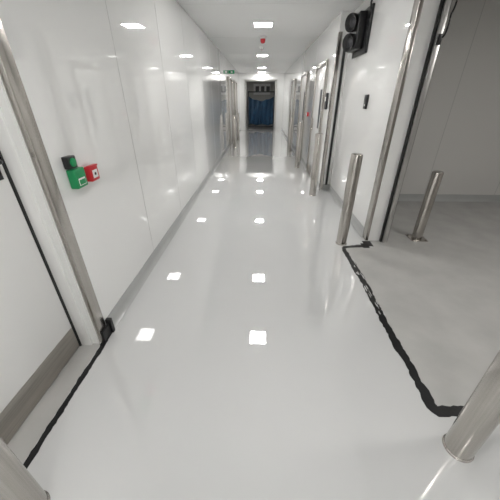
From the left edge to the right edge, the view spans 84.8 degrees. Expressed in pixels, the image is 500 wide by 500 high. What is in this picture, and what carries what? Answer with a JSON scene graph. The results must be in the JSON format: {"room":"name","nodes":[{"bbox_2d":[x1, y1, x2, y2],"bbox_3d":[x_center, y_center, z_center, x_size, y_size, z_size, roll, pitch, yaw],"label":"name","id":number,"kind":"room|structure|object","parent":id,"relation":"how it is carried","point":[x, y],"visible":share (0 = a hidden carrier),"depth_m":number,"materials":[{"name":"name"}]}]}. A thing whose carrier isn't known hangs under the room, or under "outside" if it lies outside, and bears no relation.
{"room":"industrial facility corridor","nodes":[
{"label":"industrial facility corridor","id":0,"kind":"room"},
{"bbox_2d":[61,155,87,188],"bbox_3d":[-1.074,-0.482,1.688,0.054,0.193,0.117,1,29,2],"label":"button","id":1,"kind":"object","parent":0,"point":[76,175],"depth_m":1.66,"materials":[{"name":"green plastic"}]},
{"bbox_2d":[0,0,239,341],"bbox_3d":[-1.039,-3.216,6.267,0.251,2.750,20.000,1,29,2],"label":"wall","id":2,"kind":"structure","parent":0,"point":[136,90],"depth_m":2.28,"materials":[{"name":"white"}]},
{"bbox_2d":[0,160,78,443],"bbox_3d":[-1.259,0.024,1.057,0.110,2.108,1.013,1,29,2],"label":"door","id":3,"kind":"structure","parent":2,"relation":"in","point":[38,339],"depth_m":1.52,"materials":[{"name":"white metal"}]},
{"bbox_2d":[0,18,105,345],"bbox_3d":[-1.246,-0.037,1.036,0.264,2.260,1.250,1,29,2],"label":"door frame","id":4,"kind":"structure","parent":2,"relation":"attached to","point":[17,164],"depth_m":1.52,"materials":[{"name":"metal"}]},
{"bbox_2d":[84,164,99,181],"bbox_3d":[-1.070,-0.524,1.857,0.050,0.102,0.096,1,29,2],"label":"fire alarm call point","id":5,"kind":"object","parent":2,"relation":"attached to","point":[91,171],"visible":0.96,"depth_m":1.83,"materials":[{"name":"red plastic"}]},
{"bbox_2d":[100,318,114,344],"bbox_3d":[-1.085,0.612,2.063,0.045,0.130,0.158,1,29,2],"label":"wrap","id":6,"kind":"object","parent":2,"relation":"attached to","point":[109,328],"visible":1,"depth_m":2.08,"materials":[{"name":"black plastic"}]},
{"bbox_2d":[105,129,240,328],"bbox_3d":[-0.816,-3.159,8.875,0.040,0.119,15.480,1,29,2],"label":"baseboard","id":7,"kind":"structure","parent":2,"relation":"attached to","point":[119,310],"depth_m":3.00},
{"bbox_2d":[227,76,232,145],"bbox_3d":[-0.725,-5.200,10.361,0.060,2.250,1.100,1,29,2],"label":"door","id":8,"kind":"structure","parent":2,"relation":"in","point":[229,79],"depth_m":10.29,"materials":[{"name":"metal"}]},
{"bbox_2d":[234,81,237,137],"bbox_3d":[-0.634,-6.460,12.633,0.060,2.250,1.100,1,29,2],"label":"door","id":9,"kind":"structure","parent":2,"relation":"in","point":[235,82],"depth_m":12.49,"materials":[{"name":"metal"}]},
{"bbox_2d":[7,127,499,499],"bbox_3d":[2.166,-2.687,8.148,6.660,0.001,23.000,1,29,2],"label":"floor","id":10,"kind":"structure","parent":0,"point":[253,361],"depth_m":1.90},
{"bbox_2d":[0,437,50,499],"bbox_3d":[-0.968,0.682,0.955,0.140,1.081,0.140,1,29,2],"label":"bollard","id":11,"kind":"object","parent":10,"relation":"on","point":[16,482],"visible":1,"depth_m":1.06,"materials":[{"name":"silver metal"}]},
{"bbox_2d":[23,341,107,468],"bbox_3d":[-1.111,0.982,1.527,0.049,0.001,1.240,1,29,2],"label":"tape","id":12,"kind":"object","parent":10,"relation":"on","point":[35,450],"visible":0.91,"depth_m":1.60,"materials":[{"name":"black plastic"}]},
{"bbox_2d":[233,115,236,147],"bbox_3d":[-0.556,-4.273,9.895,0.128,1.081,0.128,1,29,2],"label":"bollard","id":13,"kind":"object","parent":10,"relation":"on","point":[234,116],"visible":1,"depth_m":9.85,"materials":[{"name":"silver metal"}]},
{"bbox_2d":[236,113,239,140],"bbox_3d":[-0.497,-5.097,11.381,0.128,1.081,0.128,1,29,2],"label":"bollard","id":14,"kind":"object","parent":10,"relation":"on","point":[237,114],"visible":0.98,"depth_m":11.34,"materials":[{"name":"silver metal"}]},
{"bbox_2d":[248,91,274,128],"bbox_3d":[0.638,-8.174,16.035,1.510,1.950,0.251,1,29,2],"label":"screen","id":15,"kind":"object","parent":10,"relation":"on","point":[259,112],"visible":1,"depth_m":16.06,"materials":[{"name":"fabric"}]},
{"bbox_2d":[288,117,293,152],"bbox_3d":[1.314,-3.708,8.875,0.128,1.081,0.128,1,29,2],"label":"bollard","id":16,"kind":"object","parent":10,"relation":"on","point":[291,118],"visible":1,"depth_m":8.81,"materials":[{"name":"silver metal"}]},
{"bbox_2d":[295,122,302,167],"bbox_3d":[1.238,-2.642,6.952,0.128,1.081,0.128,1,29,2],"label":"bollard","id":17,"kind":"object","parent":10,"relation":"on","point":[300,124],"visible":1,"depth_m":6.89,"materials":[{"name":"silver metal"}]},
{"bbox_2d":[309,133,322,195],"bbox_3d":[1.176,-1.508,4.906,0.136,1.081,0.136,1,29,2],"label":"bollard","id":18,"kind":"object","parent":10,"relation":"on","point":[318,136],"visible":1,"depth_m":4.84,"materials":[{"name":"silver metal"}]},
{"bbox_2d":[335,153,362,245],"bbox_3d":[1.148,-0.558,3.192,0.136,1.081,0.136,1,29,2],"label":"bollard","id":19,"kind":"object","parent":10,"relation":"on","point":[355,163],"visible":1,"depth_m":3.12,"materials":[{"name":"silver metal"}]},
{"bbox_2d":[360,241,372,247],"bbox_3d":[1.457,-0.071,3.423,0.140,0.004,0.185,1,29,2],"label":"tape patch","id":20,"kind":"object","parent":10,"relation":"on","point":[365,244],"visible":1,"depth_m":3.42,"materials":[{"name":"black plastic"}]},
{"bbox_2d":[342,245,463,416],"bbox_3d":[1.257,0.443,2.499,0.373,0.002,2.133,1,29,2],"label":"tape","id":21,"kind":"object","parent":10,"relation":"on","point":[440,411],"visible":1,"depth_m":1.94,"materials":[{"name":"black plastic"}]},
{"bbox_2d":[405,170,443,241],"bbox_3d":[2.173,-0.531,3.371,0.200,0.861,0.200,1,29,2],"label":"bollard","id":22,"kind":"object","parent":10,"relation":"on","point":[436,176],"visible":1,"depth_m":3.33,"materials":[{"name":"silver metal"}]},
{"bbox_2d":[442,350,499,462],"bbox_3d":[1.087,0.562,1.172,0.140,1.081,0.140,1,29,2],"label":"bollard","id":23,"kind":"object","parent":10,"relation":"on","point":[479,417],"visible":1,"depth_m":1.26,"materials":[{"name":"silver metal"}]},
{"bbox_2d":[246,81,274,126],"bbox_3d":[0.733,-8.591,15.962,3.400,2.750,1.920,1,29,2],"label":"wall","id":24,"kind":"structure","parent":0,"point":[249,84],"depth_m":16.53,"materials":[{"name":"grey"}]},
{"bbox_2d":[254,84,269,94],"bbox_3d":[0.712,-9.596,16.363,1.000,0.560,0.043,1,29,2],"label":"notice board","id":25,"kind":"object","parent":24,"relation":"attached to","point":[257,87],"visible":0.94,"depth_m":16.33,"materials":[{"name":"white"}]},
{"bbox_2d":[239,73,283,129],"bbox_3d":[0.691,-8.082,15.044,3.010,2.750,0.180,1,29,2],"label":"wall","id":26,"kind":"structure","parent":0,"point":[242,76],"depth_m":14.72,"materials":[{"name":"white paint"}]},
{"bbox_2d":[245,79,276,129],"bbox_3d":[0.576,-7.955,15.114,1.720,2.460,0.230,1,29,2],"label":"trim","id":27,"kind":"structure","parent":26,"relation":"attached to","point":[275,80],"depth_m":14.73,"materials":[{"name":"metal"}]},
{"bbox_2d":[176,0,364,72],"bbox_3d":[2.216,-5.135,6.790,6.760,0.101,23.000,1,29,2],"label":"ceiling","id":28,"kind":"structure","parent":0,"point":[228,24],"depth_m":4.89,"materials":[{"name":"white paint"}]},
{"bbox_2d":[259,36,265,43],"bbox_3d":[0.275,-4.487,5.854,0.150,0.127,0.150,1,29,2],"label":"beacon","id":29,"kind":"object","parent":28,"relation":"attached to","point":[262,38],"visible":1,"depth_m":5.82,"materials":[{"name":"red plastic"}]},
{"bbox_2d":[253,22,272,26],"bbox_3d":[0.238,-4.032,4.906,0.350,0.007,0.370,1,29,2],"label":"ceiling light panel","id":30,"kind":"object","parent":28,"relation":"in","point":[256,24],"depth_m":4.88,"materials":[{"name":"white plastic"}]},
{"bbox_2d":[282,0,413,225],"bbox_3d":[1.643,-3.171,6.185,0.401,2.750,20.000,1,29,2],"label":"wall","id":31,"kind":"structure","parent":0,"point":[374,73],"depth_m":3.87,"materials":[{"name":"white"}]},
{"bbox_2d":[288,78,295,139],"bbox_3d":[1.574,-5.236,10.477,0.069,2.200,1.100,1,29,2],"label":"door","id":32,"kind":"structure","parent":31,"relation":"in","point":[293,83],"depth_m":10.32,"materials":[{"name":"white metal"}]},
{"bbox_2d":[295,71,308,160],"bbox_3d":[1.474,-3.843,7.964,0.069,2.200,1.150,1,29,2],"label":"door","id":33,"kind":"structure","parent":31,"relation":"in","point":[304,77],"depth_m":7.75,"materials":[{"name":"white"}]},
{"bbox_2d":[300,157,306,169],"bbox_3d":[1.446,-2.340,7.397,0.040,0.119,1.200,1,29,2],"label":"baseboard","id":34,"kind":"structure","parent":31,"relation":"attached to","point":[302,161],"depth_m":7.45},
{"bbox_2d":[306,59,329,175],"bbox_3d":[1.389,-2.668,5.845,0.069,2.200,1.100,1,29,2],"label":"door","id":35,"kind":"structure","parent":31,"relation":"in","point":[321,74],"depth_m":5.75,"materials":[{"name":"white"}]},
{"bbox_2d":[320,184,328,190],"bbox_3d":[1.477,-1.238,5.410,0.180,0.119,0.040,1,29,2],"label":"baseboard","id":36,"kind":"structure","parent":31,"relation":"attached to","point":[325,187],"depth_m":5.42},
{"bbox_2d":[324,93,328,108],"bbox_3d":[1.379,-2.688,4.953,0.038,0.260,0.120,1,29,2],"label":"intercom panel","id":37,"kind":"object","parent":31,"relation":"attached to","point":[327,94],"visible":1,"depth_m":4.92,"materials":[{"name":"grey"}]},
{"bbox_2d":[319,32,344,189],"bbox_3d":[1.450,-2.300,4.871,0.136,2.500,0.095,1,29,2],"label":"trim","id":38,"kind":"structure","parent":31,"relation":"attached to","point":[339,38],"depth_m":4.75,"materials":[{"name":"metal"}]},
{"bbox_2d":[327,184,363,236],"bbox_3d":[1.511,-0.733,4.498,0.040,0.119,2.120,1,29,2],"label":"baseboard","id":39,"kind":"structure","parent":31,"relation":"attached to","point":[355,222],"depth_m":4.03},
{"bbox_2d":[342,0,374,58],"bbox_3d":[1.414,-2.997,3.682,0.261,0.633,0.661,1,29,2],"label":"traffic light","id":40,"kind":"object","parent":31,"relation":"attached to","point":[358,26],"visible":1,"depth_m":3.62,"materials":[{"name":"black plastic"}]},
{"bbox_2d":[363,95,368,108],"bbox_3d":[1.510,-1.933,3.576,0.026,0.165,0.110,1,29,2],"label":"card reader","id":41,"kind":"object","parent":31,"relation":"attached to","point":[366,98],"visible":1,"depth_m":3.55,"materials":[{"name":"black plastic"}]},
{"bbox_2d":[363,0,451,242],"bbox_3d":[1.569,-0.683,1.933,0.264,2.520,2.450,1,29,2],"label":"trim","id":42,"kind":"structure","parent":31,"relation":"attached to","point":[428,19],"depth_m":2.79,"materials":[{"name":"metal"}]},
{"bbox_2d":[435,0,457,44],"bbox_3d":[1.718,-2.046,2.366,0.082,0.444,0.040,9,30,16],"label":"cable","id":43,"kind":"object","parent":31,"relation":"attached to","point":[440,36],"visible":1,"depth_m":2.42,"materials":[{"name":"black plastic"}]},
{"bbox_2d":[400,0,499,194],"bbox_3d":[3.617,-2.094,4.242,3.700,2.750,0.102,1,29,2],"label":"wall","id":44,"kind":"structure","parent":0,"point":[458,133],"depth_m":4.20,"materials":[{"name":"grey paint"}]},
{"bbox_2d":[398,194,499,201],"bbox_3d":[3.565,-0.912,4.821,3.600,0.119,0.040,1,29,2],"label":"baseboard","id":45,"kind":"structure","parent":44,"relation":"attached to","point":[402,197],"depth_m":4.83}
]}

